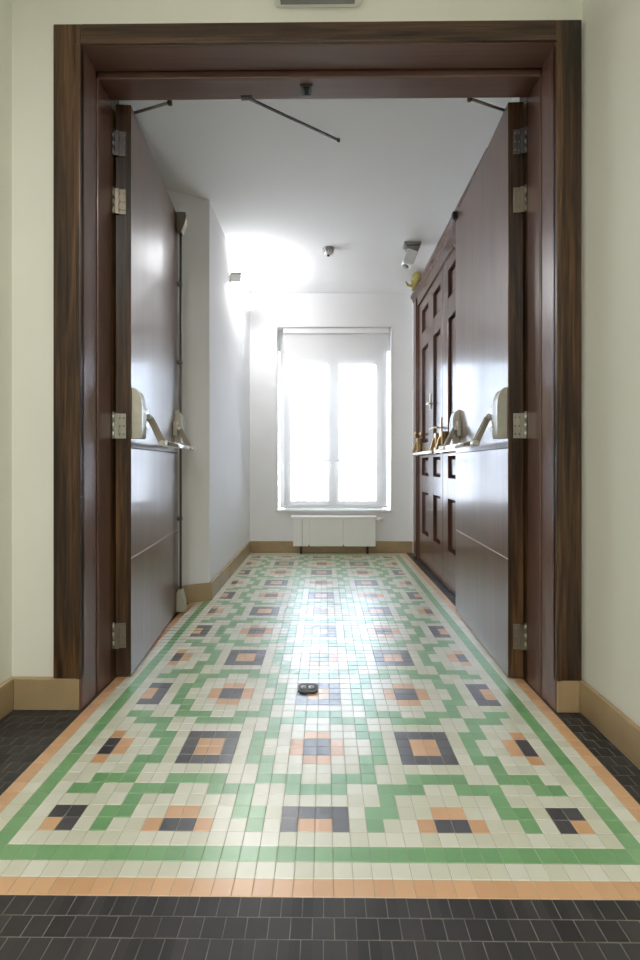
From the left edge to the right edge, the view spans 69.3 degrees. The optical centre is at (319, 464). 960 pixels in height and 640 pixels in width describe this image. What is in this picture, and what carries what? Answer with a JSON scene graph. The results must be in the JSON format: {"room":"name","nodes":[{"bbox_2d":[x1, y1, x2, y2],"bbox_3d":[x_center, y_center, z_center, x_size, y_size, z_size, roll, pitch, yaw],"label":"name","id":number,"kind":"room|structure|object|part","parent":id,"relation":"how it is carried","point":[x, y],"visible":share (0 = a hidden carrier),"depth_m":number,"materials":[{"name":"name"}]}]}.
{"room":"hallway","nodes":[
{"label":"hallway","id":0,"kind":"room"},
{"bbox_2d":[0,0,11,683],"bbox_3d":[-1.298,-0.607,-0.893,0.150,3.100,5.390,0,0,1],"label":"wall","id":1,"kind":"structure","parent":0,"point":[5,5],"depth_m":1.76,"materials":[{"name":"beige paint"}]},
{"bbox_2d":[0,677,15,719],"bbox_3d":[-1.213,0.882,-0.894,0.020,0.122,5.390,0,0,1],"label":"baseboard","id":2,"kind":"structure","parent":1,"relation":"attached to","point":[7,687],"depth_m":1.75,"materials":[{"name":"beige wood"}]},
{"bbox_2d":[167,190,249,585],"bbox_3d":[-1.169,-0.457,3.666,0.795,2.800,3.290,0,0,1],"label":"wall","id":3,"kind":"structure","parent":0,"point":[215,324],"depth_m":3.34,"materials":[{"name":"white paint"}]},
{"bbox_2d":[178,541,250,602],"bbox_3d":[-0.811,0.882,3.924,0.495,0.122,2.119,0,0,16],"label":"baseboard","id":4,"kind":"structure","parent":3,"relation":"attached to","point":[202,591],"depth_m":3.35,"materials":[{"name":"beige wood"}]},
{"bbox_2d":[230,272,253,309],"bbox_3d":[-0.714,-1.593,4.284,0.104,0.080,0.718,0,0,1],"label":"wall lamp","id":5,"kind":"object","parent":3,"relation":"attached to","point":[236,281],"visible":1,"depth_m":4.16,"materials":[{"name":"white plastic"}]},
{"bbox_2d":[12,0,581,676],"bbox_3d":[-0.133,-0.607,1.901,2.900,3.100,0.220,0,0,1],"label":"wall","id":6,"kind":"structure","parent":0,"point":[33,21],"depth_m":1.80,"materials":[{"name":"beige paint"}]},
{"bbox_2d":[14,677,579,712],"bbox_3d":[-0.095,0.882,1.780,2.167,0.122,0.022,0,0,1],"label":"baseboard","id":7,"kind":"structure","parent":6,"relation":"attached to","point":[30,693],"depth_m":1.78,"materials":[{"name":"beige wood"}]},
{"bbox_2d":[53,20,581,711],"bbox_3d":[-0.011,-0.397,2.019,2.021,2.680,0.518,0,0,1],"label":"door frame","id":8,"kind":"structure","parent":6,"relation":"attached to","point":[538,63],"depth_m":1.79,"materials":[{"name":"brown wood"}]},
{"bbox_2d":[112,100,194,675],"bbox_3d":[-0.824,-0.341,2.510,0.261,2.547,0.962,0,0,-5],"label":"door","id":9,"kind":"structure","parent":8,"relation":"attached to","point":[148,427],"depth_m":2.27,"materials":[{"name":"brown wood"}]},
{"bbox_3d":[-0.771,-1.602,2.085,0.242,0.024,0.034,0,0,14],"label":"closer arm","id":10,"kind":"part","parent":9,"relation":"part of","materials":[{"name":"brown metal"}]},
{"bbox_3d":[-0.789,-0.179,2.152,0.111,0.176,0.172,0,0,-5],"label":"lever arm","id":11,"kind":"part","parent":9,"relation":"part of","materials":[{"name":"brown metal"}]},
{"bbox_3d":[-0.896,-0.347,2.961,0.030,2.300,0.028,0,0,-5],"label":"bolt rod","id":12,"kind":"part","parent":9,"relation":"part of","materials":[{"name":"grey metal"}]},
{"bbox_3d":[-0.851,-0.179,2.903,0.111,0.176,0.142,0,0,-5],"label":"lever arm","id":13,"kind":"part","parent":9,"relation":"part of","materials":[{"name":"brown metal"}]},
{"bbox_3d":[-0.117,-1.593,2.124,0.522,0.018,0.047,0,0,-31],"label":"coordinator arm","id":14,"kind":"part","parent":8,"relation":"part of","materials":[{"name":"metal"}]},
{"bbox_3d":[-0.057,-1.576,1.958,0.054,0.030,0.055,0,0,1],"label":"strike plate","id":15,"kind":"part","parent":8,"relation":"part of","materials":[{"name":"metal"}]},
{"bbox_2d":[439,98,526,677],"bbox_3d":[0.797,-0.341,2.492,0.261,2.547,0.958,0,0,3],"label":"door","id":16,"kind":"structure","parent":8,"relation":"attached to","point":[488,424],"depth_m":2.23,"materials":[{"name":"brown wood"}]},
{"bbox_3d":[0.810,-0.179,2.888,0.111,0.176,0.142,0,0,3],"label":"lever arm","id":17,"kind":"part","parent":16,"relation":"part of","materials":[{"name":"brown metal"}]},
{"bbox_3d":[0.776,-0.179,2.135,0.111,0.176,0.172,0,0,3],"label":"lever arm","id":18,"kind":"part","parent":16,"relation":"part of","materials":[{"name":"brown metal"}]},
{"bbox_3d":[0.760,-1.602,2.067,0.242,0.024,0.034,0,0,-16],"label":"closer arm","id":19,"kind":"part","parent":16,"relation":"part of","materials":[{"name":"brown metal"}]},
{"bbox_2d":[274,0,360,7],"bbox_3d":[-0.009,-1.825,1.763,0.336,0.123,0.055,0,0,1],"label":"emergency light","id":20,"kind":"object","parent":6,"relation":"attached to","point":[278,3],"visible":1,"depth_m":1.77,"materials":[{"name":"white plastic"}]},
{"bbox_2d":[119,98,511,292],"bbox_3d":[-0.117,-1.907,3.656,2.900,0.100,3.290,0,0,1],"label":"ceiling","id":21,"kind":"structure","parent":0,"point":[280,191],"depth_m":2.96,"materials":[{"name":"white paint"}]},
{"bbox_2d":[322,246,333,256],"bbox_3d":[0.071,-1.826,3.979,0.100,0.062,0.100,0,0,1],"label":"smoke detector","id":22,"kind":"object","parent":21,"relation":"attached to","point":[328,251],"visible":1,"depth_m":3.95,"materials":[{"name":"grey plastic"}]},
{"bbox_2d":[401,241,420,269],"bbox_3d":[0.764,-1.756,3.893,0.152,0.202,0.100,0,0,1],"label":"security camera","id":23,"kind":"object","parent":21,"relation":"attached to","point":[411,248],"depth_m":3.85,"materials":[{"name":"grey plastic"}]},
{"bbox_2d":[0,552,639,959],"bbox_3d":[-0.066,0.973,0.851,2.753,0.061,8.900,0,0,1],"label":"floor","id":24,"kind":"structure","parent":0,"point":[426,802],"depth_m":1.30,"materials":[{"name":"multicoloured tile"}]},
{"bbox_2d":[298,683,317,693],"bbox_3d":[-0.050,0.937,1.946,0.082,0.012,0.080,0,0,1],"label":"door stop","id":25,"kind":"object","parent":24,"relation":"on","point":[303,688],"depth_m":1.94,"materials":[{"name":"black metal"}]},
{"bbox_2d":[291,515,384,553],"bbox_3d":[0.190,0.741,4.934,0.996,0.404,0.121,0,0,1],"label":"radiator","id":26,"kind":"object","parent":24,"relation":"on","point":[311,530],"visible":1,"depth_m":4.88,"materials":[{"name":"white metal"}]},
{"bbox_3d":[-0.204,0.707,4.889,0.161,0.303,0.016,0,0,1],"label":"plate","id":27,"kind":"part","parent":26,"relation":"part of","materials":[{"name":"white metal"}]},
{"bbox_3d":[0.064,0.707,4.887,0.350,0.303,0.015,0,0,1],"label":"plate","id":28,"kind":"part","parent":26,"relation":"part of","materials":[{"name":"white metal"}]},
{"bbox_3d":[0.418,0.707,4.884,0.336,0.303,0.015,0,0,1],"label":"plate","id":29,"kind":"part","parent":26,"relation":"part of","materials":[{"name":"white metal"}]},
{"bbox_2d":[250,293,411,540],"bbox_3d":[0.097,-0.457,5.149,2.500,2.800,0.300,0,0,1],"label":"wall","id":30,"kind":"structure","parent":0,"point":[271,310],"depth_m":5.00,"materials":[{"name":"white paint"}]},
{"bbox_2d":[251,541,412,552],"bbox_3d":[0.127,0.882,4.990,1.737,0.122,0.018,0,0,1],"label":"baseboard","id":31,"kind":"structure","parent":30,"relation":"attached to","point":[256,546],"depth_m":4.98,"materials":[{"name":"beige wood"}]},
{"bbox_2d":[275,326,392,511],"bbox_3d":[0.154,-0.497,5.086,1.271,2.011,0.225,0,0,1],"label":"window","id":32,"kind":"structure","parent":30,"relation":"in","point":[281,353],"depth_m":5.00,"materials":[{"name":"white paint"}]},
{"bbox_3d":[0.153,0.496,5.051,1.271,0.023,0.155,0,0,1],"label":"sill","id":33,"kind":"part","parent":32,"relation":"part of","materials":[{"name":"white paint"}]},
{"bbox_2d":[283,328,388,507],"bbox_3d":[0.176,-0.508,5.049,1.150,1.953,0.060,0,0,1],"label":"roller blind","id":34,"kind":"object","parent":32,"relation":"attached to","point":[336,379],"visible":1,"depth_m":5.05,"materials":[{"name":"white fabric"}]},
{"bbox_2d":[412,98,518,541],"bbox_3d":[1.158,-0.457,3.645,0.350,2.800,3.290,0,0,1],"label":"wall","id":35,"kind":"structure","parent":0,"point":[512,99],"depth_m":4.98,"materials":[{"name":"white paint"}]},
{"bbox_2d":[412,267,442,583],"bbox_3d":[0.948,-0.309,4.087,0.134,2.488,0.926,0,0,1],"label":"door","id":36,"kind":"structure","parent":35,"relation":"in","point":[431,307],"depth_m":3.97,"materials":[{"name":"brown wood"}]},
{"bbox_3d":[0.994,-1.352,4.261,0.018,0.210,0.260,0,0,1],"label":"panel","id":37,"kind":"part","parent":36,"relation":"part of","materials":[{"name":"brown wood"}]},
{"bbox_3d":[0.994,-0.652,4.261,0.018,0.890,0.260,0,0,1],"label":"panel","id":38,"kind":"part","parent":36,"relation":"part of","materials":[{"name":"brown wood"}]},
{"bbox_3d":[0.994,0.015,4.261,0.018,0.165,0.260,0,0,1],"label":"panel","id":39,"kind":"part","parent":36,"relation":"part of","materials":[{"name":"brown wood"}]},
{"bbox_3d":[0.994,0.448,4.261,0.018,0.390,0.260,0,0,1],"label":"panel","id":40,"kind":"part","parent":36,"relation":"part of","materials":[{"name":"brown wood"}]},
{"bbox_3d":[0.927,-0.267,3.720,0.070,0.220,0.126,0,0,1],"label":"lever handle","id":41,"kind":"part","parent":36,"relation":"part of","materials":[{"name":"gold metal"}]},
{"bbox_3d":[0.990,-1.352,3.821,0.018,0.210,0.240,0,0,1],"label":"panel","id":42,"kind":"part","parent":36,"relation":"part of","materials":[{"name":"brown wood"}]},
{"bbox_3d":[0.990,-0.652,3.821,0.018,0.890,0.240,0,0,1],"label":"panel","id":43,"kind":"part","parent":36,"relation":"part of","materials":[{"name":"brown wood"}]},
{"bbox_3d":[0.990,0.015,3.821,0.018,0.165,0.240,0,0,1],"label":"panel","id":44,"kind":"part","parent":36,"relation":"part of","materials":[{"name":"brown wood"}]},
{"bbox_3d":[0.990,0.448,3.821,0.018,0.390,0.240,0,0,1],"label":"panel","id":45,"kind":"part","parent":36,"relation":"part of","materials":[{"name":"brown wood"}]},
{"bbox_2d":[434,246,455,596],"bbox_3d":[0.940,-0.309,3.157,0.134,2.488,0.926,0,0,1],"label":"door","id":46,"kind":"structure","parent":35,"relation":"in","point":[449,268],"depth_m":3.47,"materials":[{"name":"brown wood"}]},
{"bbox_3d":[0.985,-1.352,3.341,0.018,0.210,0.260,0,0,1],"label":"panel","id":47,"kind":"part","parent":46,"relation":"part of","materials":[{"name":"brown wood"}]},
{"bbox_3d":[0.985,-0.652,3.341,0.018,0.890,0.260,0,0,1],"label":"panel","id":48,"kind":"part","parent":46,"relation":"part of","materials":[{"name":"brown wood"}]},
{"bbox_3d":[0.985,0.015,3.341,0.018,0.165,0.260,0,0,1],"label":"panel","id":49,"kind":"part","parent":46,"relation":"part of","materials":[{"name":"brown wood"}]},
{"bbox_3d":[0.985,0.448,3.341,0.018,0.390,0.260,0,0,1],"label":"panel","id":50,"kind":"part","parent":46,"relation":"part of","materials":[{"name":"brown wood"}]},
{"bbox_2d":[410,148,486,560],"bbox_3d":[1.025,-0.392,3.636,0.216,2.670,2.230,0,0,1],"label":"door frame","id":51,"kind":"structure","parent":35,"relation":"attached to","point":[446,244],"depth_m":4.55,"materials":[{"name":"brown wood"}]},
{"bbox_2d":[405,272,421,290],"bbox_3d":[0.909,-1.786,4.442,0.137,0.122,0.300,0,0,1],"label":"ornament","id":52,"kind":"object","parent":51,"relation":"on","point":[416,276],"visible":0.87,"depth_m":4.40,"materials":[{"name":"yellow metal"}]},
{"bbox_2d":[582,0,639,726],"bbox_3d":[1.059,-0.607,-0.915,0.150,3.100,5.390,0,0,1],"label":"wall","id":53,"kind":"structure","parent":0,"point":[610,28],"depth_m":1.60,"materials":[{"name":"beige paint"}]},
{"bbox_2d":[580,679,639,769],"bbox_3d":[0.974,0.882,-0.914,0.020,0.122,5.390,0,0,1],"label":"baseboard","id":54,"kind":"structure","parent":53,"relation":"attached to","point":[619,729],"depth_m":1.57,"materials":[{"name":"beige wood"}]}
]}

